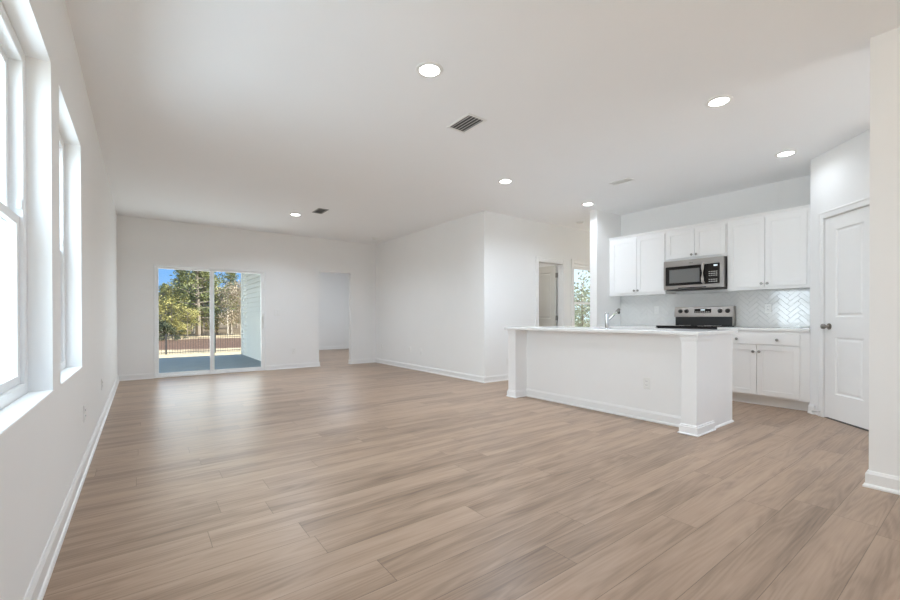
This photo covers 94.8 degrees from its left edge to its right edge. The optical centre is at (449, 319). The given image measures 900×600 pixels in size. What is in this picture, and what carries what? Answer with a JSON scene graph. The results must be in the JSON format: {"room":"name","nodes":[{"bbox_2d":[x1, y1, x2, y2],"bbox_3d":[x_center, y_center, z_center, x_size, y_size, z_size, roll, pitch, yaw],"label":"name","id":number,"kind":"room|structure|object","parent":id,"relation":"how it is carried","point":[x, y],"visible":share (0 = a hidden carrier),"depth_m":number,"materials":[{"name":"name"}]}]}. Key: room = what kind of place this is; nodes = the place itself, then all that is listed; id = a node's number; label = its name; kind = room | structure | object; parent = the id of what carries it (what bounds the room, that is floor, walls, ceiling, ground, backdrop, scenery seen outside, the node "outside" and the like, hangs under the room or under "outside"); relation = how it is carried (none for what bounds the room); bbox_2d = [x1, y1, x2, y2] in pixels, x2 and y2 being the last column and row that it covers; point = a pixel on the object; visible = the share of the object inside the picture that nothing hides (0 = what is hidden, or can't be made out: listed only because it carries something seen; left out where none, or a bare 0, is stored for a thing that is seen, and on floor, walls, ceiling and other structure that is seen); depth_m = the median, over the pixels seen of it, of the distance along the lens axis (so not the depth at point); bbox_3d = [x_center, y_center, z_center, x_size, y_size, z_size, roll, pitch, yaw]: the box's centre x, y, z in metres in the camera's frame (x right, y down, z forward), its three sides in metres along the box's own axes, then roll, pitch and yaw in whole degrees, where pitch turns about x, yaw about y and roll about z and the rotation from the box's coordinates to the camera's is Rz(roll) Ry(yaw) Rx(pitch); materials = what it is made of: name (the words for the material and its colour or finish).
{"room":"open-plan living room","nodes":[
{"label":"open-plan living room","id":0,"kind":"room"},
{"bbox_2d":[0,0,117,599],"bbox_3d":[-2.462,-0.338,2.629,0.160,2.743,10.600,0,0,-37],"label":"wall","id":1,"kind":"structure","parent":0,"point":[42,453],"depth_m":1.90,"materials":[{"name":"white paint"}]},
{"bbox_2d":[0,0,27,409],"bbox_3d":[-1.605,-0.412,1.420,0.079,1.480,0.928,0,0,-37],"label":"window","id":2,"kind":"structure","parent":1,"relation":"in","point":[13,211],"depth_m":1.74,"materials":[{"name":"glass"}]},
{"bbox_2d":[0,390,53,435],"bbox_3d":[-1.542,0.323,1.470,0.083,0.010,0.926,0,0,-37],"label":"window sill","id":3,"kind":"structure","parent":1,"relation":"attached to","point":[11,414],"depth_m":1.48,"materials":[{"name":"white paint"}]},
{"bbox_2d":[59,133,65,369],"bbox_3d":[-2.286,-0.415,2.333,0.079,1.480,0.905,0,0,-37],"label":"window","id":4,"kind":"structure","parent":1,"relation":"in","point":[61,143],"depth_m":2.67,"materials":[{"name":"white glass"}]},
{"bbox_2d":[23,375,118,599],"bbox_3d":[-2.386,0.983,2.691,0.024,0.100,10.360,0,0,-37],"label":"baseboard","id":5,"kind":"structure","parent":1,"relation":"attached to","point":[38,585],"depth_m":2.00,"materials":[{"name":"white paint"}]},
{"bbox_2d":[61,366,81,384],"bbox_3d":[-2.222,0.319,2.383,0.083,0.010,0.903,0,0,-37],"label":"window sill","id":6,"kind":"structure","parent":1,"relation":"attached to","point":[66,373],"depth_m":2.45,"materials":[{"name":"white paint"}]},
{"bbox_2d":[83,404,85,421],"bbox_3d":[-2.524,0.648,2.861,0.009,0.116,0.072,0,0,-37],"label":"wall outlet","id":7,"kind":"object","parent":1,"relation":"attached to","point":[84,406],"visible":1,"depth_m":2.83,"materials":[{"name":"white plastic"}]},
{"bbox_2d":[117,215,375,374],"bbox_3d":[-3.074,-0.367,8.708,6.122,2.743,0.120,0,0,-37],"label":"wall","id":8,"kind":"structure","parent":0,"point":[292,264],"depth_m":8.22,"materials":[{"name":"white paint"}]},
{"bbox_2d":[153,264,265,377],"bbox_3d":[-4.397,0.025,7.690,1.807,1.975,0.163,0,0,-37],"label":"door","id":9,"kind":"structure","parent":8,"relation":"in","point":[156,267],"depth_m":7.66,"materials":[{"name":"white plastic"}]},
{"bbox_2d":[118,358,375,380],"bbox_3d":[-3.635,0.958,8.279,4.698,0.100,0.144,0,0,-37],"label":"baseboard","id":10,"kind":"structure","parent":8,"relation":"attached to","point":[141,376],"depth_m":8.40,"materials":[{"name":"white paint"}]},
{"bbox_2d":[241,273,260,360],"bbox_3d":[-4.784,-0.277,10.573,0.156,2.950,4.915,0,0,-37],"label":"wall","id":11,"kind":"structure","parent":0,"point":[253,321],"depth_m":11.44,"materials":[{"name":"white paint"}]},
{"bbox_2d":[245,272,348,352],"bbox_3d":[-4.647,-0.386,13.122,3.370,2.743,0.120,0,0,-37],"label":"wall","id":12,"kind":"structure","parent":0,"point":[333,287],"depth_m":13.65,"materials":[{"name":"white paint"}]},
{"bbox_2d":[319,346,348,349],"bbox_3d":[-3.302,0.942,11.335,3.120,0.100,4.360,0,0,-37],"label":"baseboard","id":13,"kind":"structure","parent":12,"relation":"attached to","point":[328,347],"depth_m":13.64,"materials":[{"name":"white paint"}]},
{"bbox_2d":[376,212,479,375],"bbox_3d":[-0.576,-0.368,8.196,0.120,2.743,3.684,0,0,-37],"label":"wall","id":14,"kind":"structure","parent":0,"point":[427,280],"depth_m":7.76,"materials":[{"name":"white paint"}]},
{"bbox_2d":[376,358,507,382],"bbox_3d":[-0.114,0.951,8.456,1.208,0.100,3.828,0,0,-37],"label":"baseboard","id":15,"kind":"structure","parent":14,"relation":"attached to","point":[487,379],"depth_m":7.34,"materials":[{"name":"white paint"}]},
{"bbox_2d":[43,349,899,599],"bbox_3d":[-0.008,1.067,7.281,9.562,0.120,15.120,0,0,-37],"label":"floor","id":16,"kind":"structure","parent":0,"point":[337,479],"depth_m":2.40,"materials":[{"name":"brown wood"}]},
{"bbox_2d":[506,329,733,436],"bbox_3d":[1.789,0.574,4.786,0.862,0.884,2.363,0,0,-37],"label":"kitchen island","id":17,"kind":"object","parent":16,"relation":"on","point":[690,376],"visible":0.84,"depth_m":4.31,"materials":[{"name":"white paint"}]},
{"bbox_2d":[504,326,737,334],"bbox_3d":[1.785,0.116,4.786,0.890,0.030,2.387,0,0,-37],"label":"island countertop","id":18,"kind":"structure","parent":17,"relation":"on","point":[544,328],"depth_m":4.25,"materials":[{"name":"white stone"}]},
{"bbox_2d":[604,308,619,328],"bbox_3d":[1.837,-0.013,4.679,0.206,0.228,0.060,0,0,-17],"label":"faucet","id":19,"kind":"object","parent":18,"relation":"on","point":[607,318],"visible":1,"depth_m":4.65,"materials":[{"name":"silver metal"}]},
{"bbox_2d":[643,377,649,388],"bbox_3d":[1.987,0.644,4.183,0.009,0.116,0.072,0,0,-37],"label":"wall outlet","id":20,"kind":"object","parent":17,"relation":"attached to","point":[646,381],"visible":1,"depth_m":4.18,"materials":[{"name":"white plastic"}]},
{"bbox_2d":[656,306,735,328],"bbox_3d":[3.345,0.413,5.670,0.703,1.192,0.765,0,0,-37],"label":"range","id":21,"kind":"object","parent":16,"relation":"on","point":[705,317],"visible":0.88,"depth_m":5.75,"materials":[{"name":"silver metal"}]},
{"bbox_2d":[656,325,733,327],"bbox_3d":[3.351,0.094,5.676,0.575,0.021,0.762,0,0,-37],"label":"cooktop","id":22,"kind":"object","parent":21,"relation":"in","point":[658,326],"depth_m":5.61,"materials":[{"name":"black glass"}]},
{"bbox_2d":[732,330,809,410],"bbox_3d":[3.868,0.573,5.022,0.657,0.878,0.892,0,0,-37],"label":"base cabinet","id":23,"kind":"object","parent":16,"relation":"on","point":[770,368],"visible":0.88,"depth_m":4.77,"materials":[{"name":"white paint"}]},
{"bbox_2d":[717,327,809,331],"bbox_3d":[3.871,0.115,5.024,0.626,0.033,0.894,0,0,-37],"label":"countertop","id":24,"kind":"structure","parent":23,"relation":"on","point":[790,329],"depth_m":4.85,"materials":[{"name":"white stone"}]},
{"bbox_3d":[2.866,0.568,6.367,0.657,0.878,0.908,0,0,-37],"label":"base cabinet","id":25,"kind":"object","parent":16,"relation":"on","visible":0},
{"bbox_2d":[599,325,656,327],"bbox_3d":[2.870,0.110,6.367,0.626,0.033,0.910,0,0,-37],"label":"countertop","id":26,"kind":"structure","parent":25,"relation":"on","point":[620,326],"depth_m":6.24,"materials":[{"name":"white stone"}]},
{"bbox_2d":[65,0,899,243],"bbox_3d":[-0.012,-1.811,7.267,9.562,0.150,15.120,0,0,-37],"label":"ceiling","id":27,"kind":"structure","parent":0,"point":[238,114],"depth_m":3.22,"materials":[{"name":"white paint"}]},
{"bbox_2d":[312,208,328,213],"bbox_3d":[-2.064,-1.725,6.586,0.163,0.008,0.320,0,0,-37],"label":"ceiling vent","id":28,"kind":"object","parent":27,"relation":"in","point":[319,210],"visible":1,"depth_m":6.58,"materials":[{"name":"grey metal"}]},
{"bbox_2d":[416,62,442,77],"bbox_3d":[-0.141,-1.711,2.843,0.188,0.006,0.188,0,0,-37],"label":"recessed light","id":29,"kind":"object","parent":27,"relation":"in","point":[424,69],"visible":1,"depth_m":2.83,"materials":[{"name":"white plastic"}]},
{"bbox_2d":[447,113,486,133],"bbox_3d":[0.144,-1.714,3.627,0.210,0.008,0.315,0,0,-37],"label":"ceiling vent","id":30,"kind":"object","parent":27,"relation":"in","point":[468,122],"visible":1,"depth_m":3.62,"materials":[{"name":"white plastic"}]},
{"bbox_2d":[498,179,512,183],"bbox_3d":[0.693,-1.724,5.167,0.188,0.006,0.188,0,0,-37],"label":"recessed light","id":31,"kind":"object","parent":27,"relation":"in","point":[502,181],"visible":1,"depth_m":5.17,"materials":[{"name":"white plastic"}]},
{"bbox_2d":[581,202,594,205],"bbox_3d":[2.072,-1.731,6.214,0.188,0.006,0.188,0,0,-37],"label":"recessed light","id":32,"kind":"object","parent":27,"relation":"in","point":[587,203],"visible":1,"depth_m":6.22,"materials":[{"name":"white plastic"}]},
{"bbox_2d":[609,177,634,185],"bbox_3d":[2.145,-1.725,5.177,0.130,0.009,0.280,0,0,-37],"label":"ceiling vent","id":33,"kind":"object","parent":27,"relation":"in","point":[628,179],"visible":1,"depth_m":5.18,"materials":[{"name":"white plastic"}]},
{"bbox_2d":[705,95,732,107],"bbox_3d":[2.119,-1.717,3.263,0.188,0.006,0.188,0,0,-37],"label":"recessed light","id":34,"kind":"object","parent":27,"relation":"in","point":[718,101],"visible":1,"depth_m":3.26,"materials":[{"name":"white plastic"}]},
{"bbox_2d":[775,150,797,156],"bbox_3d":[3.496,-1.724,4.307,0.188,0.006,0.188,0,0,-37],"label":"recessed light","id":35,"kind":"object","parent":27,"relation":"in","point":[788,152],"visible":1,"depth_m":4.29,"materials":[{"name":"white plastic"}]},
{"bbox_2d":[479,211,589,376],"bbox_3d":[2.366,-0.372,8.016,4.624,2.743,0.120,0,0,-37],"label":"wall","id":36,"kind":"structure","parent":0,"point":[509,246],"depth_m":6.92,"materials":[{"name":"white paint"}]},
{"bbox_2d":[539,265,557,325],"bbox_3d":[1.825,-0.018,8.088,0.175,2.013,0.670,0,0,-37],"label":"door","id":37,"kind":"structure","parent":36,"relation":"in","point":[548,275],"depth_m":7.98,"materials":[{"name":"grey paint"}]},
{"bbox_2d":[535,256,565,325],"bbox_3d":[1.849,-0.057,7.545,0.840,2.120,0.020,0,0,-37],"label":"door frame","id":38,"kind":"structure","parent":36,"relation":"attached to","point":[537,259],"depth_m":7.39,"materials":[{"name":"white paint"}]},
{"bbox_2d":[571,259,589,326],"bbox_3d":[2.712,-0.314,8.187,0.995,1.695,0.020,0,0,-37],"label":"window frame","id":39,"kind":"structure","parent":36,"relation":"attached to","point":[573,261],"depth_m":7.92,"materials":[{"name":"white paint"}]},
{"bbox_2d":[574,264,589,326],"bbox_3d":[2.667,-0.315,8.248,0.825,1.525,0.079,0,0,-37],"label":"window","id":40,"kind":"structure","parent":36,"relation":"in","point":[576,266],"depth_m":8.15,"materials":[{"name":"white plastic"}]},
{"bbox_2d":[590,209,620,326],"bbox_3d":[3.579,-0.372,7.540,3.247,2.743,0.125,0,0,-37],"label":"wall","id":41,"kind":"structure","parent":0,"point":[604,225],"depth_m":6.61,"materials":[{"name":"white paint"}]},
{"bbox_2d":[539,175,809,327],"bbox_3d":[2.819,-0.368,7.085,0.130,2.743,5.502,0,0,-37],"label":"wall","id":42,"kind":"structure","parent":0,"point":[794,192],"depth_m":5.75,"materials":[{"name":"white paint"}]},
{"bbox_2d":[609,232,675,295],"bbox_3d":[2.972,-0.826,6.446,0.374,0.905,0.901,0,0,-37],"label":"upper cabinet","id":43,"kind":"object","parent":42,"relation":"attached to","point":[637,262],"visible":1,"depth_m":6.31,"materials":[{"name":"white paint"}]},
{"bbox_2d":[666,221,726,261],"bbox_3d":[3.476,-1.051,5.769,0.374,0.451,0.781,0,0,-37],"label":"upper cabinet","id":44,"kind":"object","parent":42,"relation":"attached to","point":[710,240],"visible":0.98,"depth_m":5.64,"materials":[{"name":"white paint"}]},
{"bbox_2d":[664,256,726,290],"bbox_3d":[3.440,-0.619,5.746,0.462,0.408,0.768,0,0,-37],"label":"microwave","id":45,"kind":"object","parent":44,"relation":"attached to","point":[710,273],"visible":0.99,"depth_m":5.60,"materials":[{"name":"silver metal"}]},
{"bbox_2d":[621,288,809,327],"bbox_3d":[3.623,-0.144,5.888,0.011,0.477,2.578,0,0,-37],"label":"backsplash","id":46,"kind":"structure","parent":42,"relation":"attached to","point":[790,307],"depth_m":5.54,"materials":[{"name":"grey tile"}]},
{"bbox_2d":[654,306,658,313],"bbox_3d":[3.208,-0.149,6.430,0.009,0.116,0.072,0,0,-37],"label":"wall outlet","id":47,"kind":"object","parent":46,"relation":"attached to","point":[656,308],"visible":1,"depth_m":6.43,"materials":[{"name":"white plastic"}]},
{"bbox_2d":[765,304,771,312],"bbox_3d":[4.063,-0.145,5.283,0.009,0.116,0.072,0,0,-37],"label":"wall outlet","id":48,"kind":"object","parent":46,"relation":"attached to","point":[768,307],"visible":1,"depth_m":5.28,"materials":[{"name":"white plastic"}]},
{"bbox_2d":[727,208,809,290],"bbox_3d":[3.977,-0.821,5.098,0.374,0.905,0.892,0,0,-37],"label":"upper cabinet","id":49,"kind":"object","parent":42,"relation":"attached to","point":[771,251],"visible":0.94,"depth_m":5.00,"materials":[{"name":"white paint"}]},
{"bbox_2d":[609,204,809,240],"bbox_3d":[3.360,-1.295,5.688,0.044,0.036,2.578,0,0,-37],"label":"crown molding","id":50,"kind":"structure","parent":49,"relation":"attached to","point":[807,205],"depth_m":5.44,"materials":[{"name":"white paint"}]},
{"bbox_2d":[810,129,869,416],"bbox_3d":[3.880,-0.354,3.910,0.110,2.743,1.160,0,0,8],"label":"wall","id":51,"kind":"structure","parent":0,"point":[839,176],"depth_m":4.29,"materials":[{"name":"white paint"}]},
{"bbox_2d":[807,404,815,414],"bbox_3d":[3.816,0.967,3.926,0.024,0.100,1.160,0,0,8],"label":"baseboard","id":52,"kind":"structure","parent":51,"relation":"attached to","point":[811,407],"depth_m":4.45,"materials":[{"name":"white paint"}]},
{"bbox_2d":[818,196,869,416],"bbox_3d":[3.825,-0.048,3.985,0.021,2.130,0.760,0,0,8],"label":"door frame","id":53,"kind":"structure","parent":51,"relation":"attached to","point":[865,201],"depth_m":4.31,"materials":[{"name":"white paint"}]},
{"bbox_2d":[820,206,869,430],"bbox_3d":[3.851,-0.009,3.982,0.168,2.052,0.620,0,0,8],"label":"door","id":54,"kind":"structure","parent":51,"relation":"in","point":[846,326],"depth_m":3.99,"materials":[{"name":"white paint"}]},
{"bbox_2d":[869,27,899,476],"bbox_3d":[3.242,-0.343,1.727,0.120,2.743,2.099,0,0,-37],"label":"wall","id":55,"kind":"structure","parent":0,"point":[884,236],"depth_m":2.48,"materials":[{"name":"white paint"}]},
{"bbox_2d":[862,469,899,494],"bbox_3d":[3.237,0.979,1.743,0.168,0.100,2.123,0,0,-37],"label":"baseboard","id":56,"kind":"structure","parent":55,"relation":"attached to","point":[873,480],"depth_m":2.48,"materials":[{"name":"white paint"}]},
{"label":"outside","id":57,"kind":"structure","parent":0,"visible":0},
{"bbox_2d":[159,320,240,357],"bbox_3d":[-11.246,0.827,47.741,159.000,2.059,150.000,0,0,-37],"label":"ground","id":58,"kind":"structure","parent":57,"point":[191,343],"depth_m":31.78,"materials":[{"name":"soil"}]},
{"bbox_2d":[159,319,171,340],"bbox_3d":[-25.154,1.034,35.016,2.083,2.284,2.507,0,0,-4],"label":"shrub","id":59,"kind":"object","parent":58,"relation":"on","point":[160,321],"visible":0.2,"depth_m":35.70,"materials":[{"name":"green plant"}]},
{"bbox_2d":[159,284,172,321],"bbox_3d":[-31.236,-1.083,42.837,4.792,6.316,5.102,0,0,29],"label":"broadleaf tree","id":60,"kind":"object","parent":58,"relation":"on","point":[166,284],"visible":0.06,"depth_m":43.10,"materials":[{"name":"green plant"}]},
{"bbox_2d":[159,283,174,318],"bbox_3d":[-33.949,-1.263,49.014,3.628,6.270,3.574,0,0,37],"label":"pine tree","id":61,"kind":"object","parent":58,"relation":"on","point":[161,285],"visible":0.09,"depth_m":49.27,"materials":[{"name":"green plant"}]},
{"bbox_2d":[159,320,180,339],"bbox_3d":[-24.982,1.100,36.359,2.243,2.043,1.864,0,0,34],"label":"shrub","id":62,"kind":"object","parent":58,"relation":"on","point":[164,325],"visible":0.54,"depth_m":36.21,"materials":[{"name":"green plant"}]},
{"bbox_2d":[159,282,184,333],"bbox_3d":[-28.628,-0.860,41.016,4.433,5.842,4.719,0,0,15],"label":"broadleaf tree","id":63,"kind":"object","parent":58,"relation":"on","point":[168,289],"visible":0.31,"depth_m":40.91,"materials":[{"name":"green plant"}]},
{"bbox_2d":[163,270,186,334],"bbox_3d":[-30.882,-2.415,47.259,3.993,8.732,3.806,0,0,40],"label":"pine tree","id":64,"kind":"object","parent":58,"relation":"on","point":[180,274],"visible":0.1,"depth_m":46.87,"materials":[{"name":"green plant"}]},
{"bbox_2d":[159,293,195,337],"bbox_3d":[-27.367,-0.350,40.764,3.826,4.737,3.594,0,0,25],"label":"broadleaf tree","id":65,"kind":"object","parent":58,"relation":"on","point":[168,301],"visible":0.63,"depth_m":40.70,"materials":[{"name":"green plant"}]},
{"bbox_2d":[171,327,187,338],"bbox_3d":[-24.777,1.352,37.718,1.451,1.322,1.206,0,0,-11],"label":"shrub","id":66,"kind":"object","parent":58,"relation":"on","point":[174,329],"visible":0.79,"depth_m":37.64,"materials":[{"name":"green plant"}]},
{"bbox_2d":[165,285,194,333],"bbox_3d":[-28.235,-0.785,43.029,3.218,5.562,3.171,0,0,29],"label":"pine tree","id":67,"kind":"object","parent":58,"relation":"on","point":[177,285],"visible":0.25,"depth_m":42.55,"materials":[{"name":"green plant"}]},
{"bbox_2d":[171,304,202,336],"bbox_3d":[-25.794,0.195,40.613,2.696,3.553,2.870,0,0,-34],"label":"broadleaf tree","id":68,"kind":"object","parent":58,"relation":"on","point":[195,313],"visible":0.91,"depth_m":40.43,"materials":[{"name":"yellow plant"}]},
{"bbox_2d":[159,333,240,353],"bbox_3d":[-13.853,1.474,24.601,11.235,1.380,0.070,0,0,-37],"label":"picket fence","id":69,"kind":"object","parent":58,"relation":"on","point":[220,334],"visible":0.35,"depth_m":24.03,"materials":[{"name":"black metal"}]},
{"bbox_2d":[168,270,239,336],"bbox_3d":[-25.556,-5.433,43.210,6.898,15.083,6.574,0,0,-25],"label":"pine tree","id":70,"kind":"object","parent":58,"relation":"on","point":[196,275],"visible":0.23,"depth_m":42.54,"materials":[{"name":"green plant"}]},
{"bbox_2d":[178,273,229,326],"bbox_3d":[-27.550,-2.231,47.086,4.900,8.595,4.973,0,0,-4],"label":"pine tree","id":71,"kind":"object","parent":58,"relation":"on","point":[200,273],"visible":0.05,"depth_m":46.03,"materials":[{"name":"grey plant"}]},
{"bbox_2d":[180,271,230,335],"bbox_3d":[-26.910,-3.833,44.351,5.121,11.749,5.373,0,0,15],"label":"pine tree","id":72,"kind":"object","parent":58,"relation":"on","point":[207,283],"visible":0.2,"depth_m":44.70,"materials":[{"name":"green plant"}]},
{"bbox_2d":[159,354,260,372],"bbox_3d":[-6.240,1.174,9.497,3.530,0.225,4.919,0,0,-37],"label":"patio slab","id":73,"kind":"object","parent":58,"relation":"on","point":[195,363],"visible":0.3,"depth_m":9.96,"materials":[{"name":"concrete"}]},
{"bbox_2d":[193,281,239,333],"bbox_3d":[-26.168,-1.109,46.528,5.102,6.316,4.792,0,0,-7],"label":"broadleaf tree","id":74,"kind":"object","parent":58,"relation":"on","point":[206,323],"visible":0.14,"depth_m":45.72,"materials":[{"name":"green plant"}]},
{"bbox_2d":[214,282,240,332],"bbox_3d":[-23.816,-1.054,44.524,3.026,6.087,3.587,0,0,-37],"label":"broadleaf tree","id":75,"kind":"object","parent":58,"relation":"on","point":[227,316],"visible":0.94,"depth_m":44.33,"materials":[{"name":"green plant"}]},
{"bbox_2d":[215,272,239,332],"bbox_3d":[-27.426,-3.030,52.296,4.290,9.844,4.502,0,0,7],"label":"pine tree","id":76,"kind":"object","parent":58,"relation":"on","point":[233,278],"visible":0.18,"depth_m":51.60,"materials":[{"name":"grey plant"}]},
{"bbox_2d":[214,280,240,333],"bbox_3d":[-24.550,-1.260,46.663,3.835,6.507,3.235,0,0,-21],"label":"broadleaf tree","id":77,"kind":"object","parent":58,"relation":"on","point":[227,280],"visible":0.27,"depth_m":46.41,"materials":[{"name":"green plant"}]},
{"bbox_2d":[222,280,240,335],"bbox_3d":[-23.201,-1.160,45.844,3.131,6.297,3.711,0,0,17],"label":"broadleaf tree","id":78,"kind":"object","parent":58,"relation":"on","point":[239,291],"visible":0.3,"depth_m":45.58,"materials":[{"name":"green plant"}]},
{"bbox_2d":[228,280,240,321],"bbox_3d":[-23.507,-1.463,47.393,4.082,6.927,3.444,0,0,44],"label":"broadleaf tree","id":79,"kind":"object","parent":58,"relation":"on","point":[238,280],"visible":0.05,"depth_m":46.71,"materials":[{"name":"green plant"}]},
{"bbox_2d":[574,291,584,326],"bbox_3d":[9.251,-0.284,32.672,2.977,4.708,2.742,0,0,-6],"label":"broadleaf tree","id":80,"kind":"object","parent":58,"relation":"on","point":[574,291],"visible":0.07,"depth_m":32.29,"materials":[{"name":"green plant"}]},
{"bbox_2d":[574,271,589,326],"bbox_3d":[9.004,-0.787,27.106,3.228,5.539,3.487,0,0,19],"label":"broadleaf tree","id":81,"kind":"object","parent":58,"relation":"on","point":[579,297],"visible":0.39,"depth_m":26.98,"materials":[{"name":"green plant"}]},
{"bbox_2d":[574,285,589,326],"bbox_3d":[10.909,-0.606,35.153,3.276,5.539,3.450,0,0,-28],"label":"broadleaf tree","id":82,"kind":"object","parent":58,"relation":"on","point":[587,325],"visible":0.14,"depth_m":35.03,"materials":[{"name":"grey plant"}]},
{"bbox_2d":[576,298,589,324],"bbox_3d":[10.331,0.042,29.122,2.258,3.877,2.452,0,0,-39],"label":"broadleaf tree","id":83,"kind":"object","parent":58,"relation":"on","point":[589,298],"visible":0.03,"depth_m":29.22,"materials":[{"name":"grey plant"}]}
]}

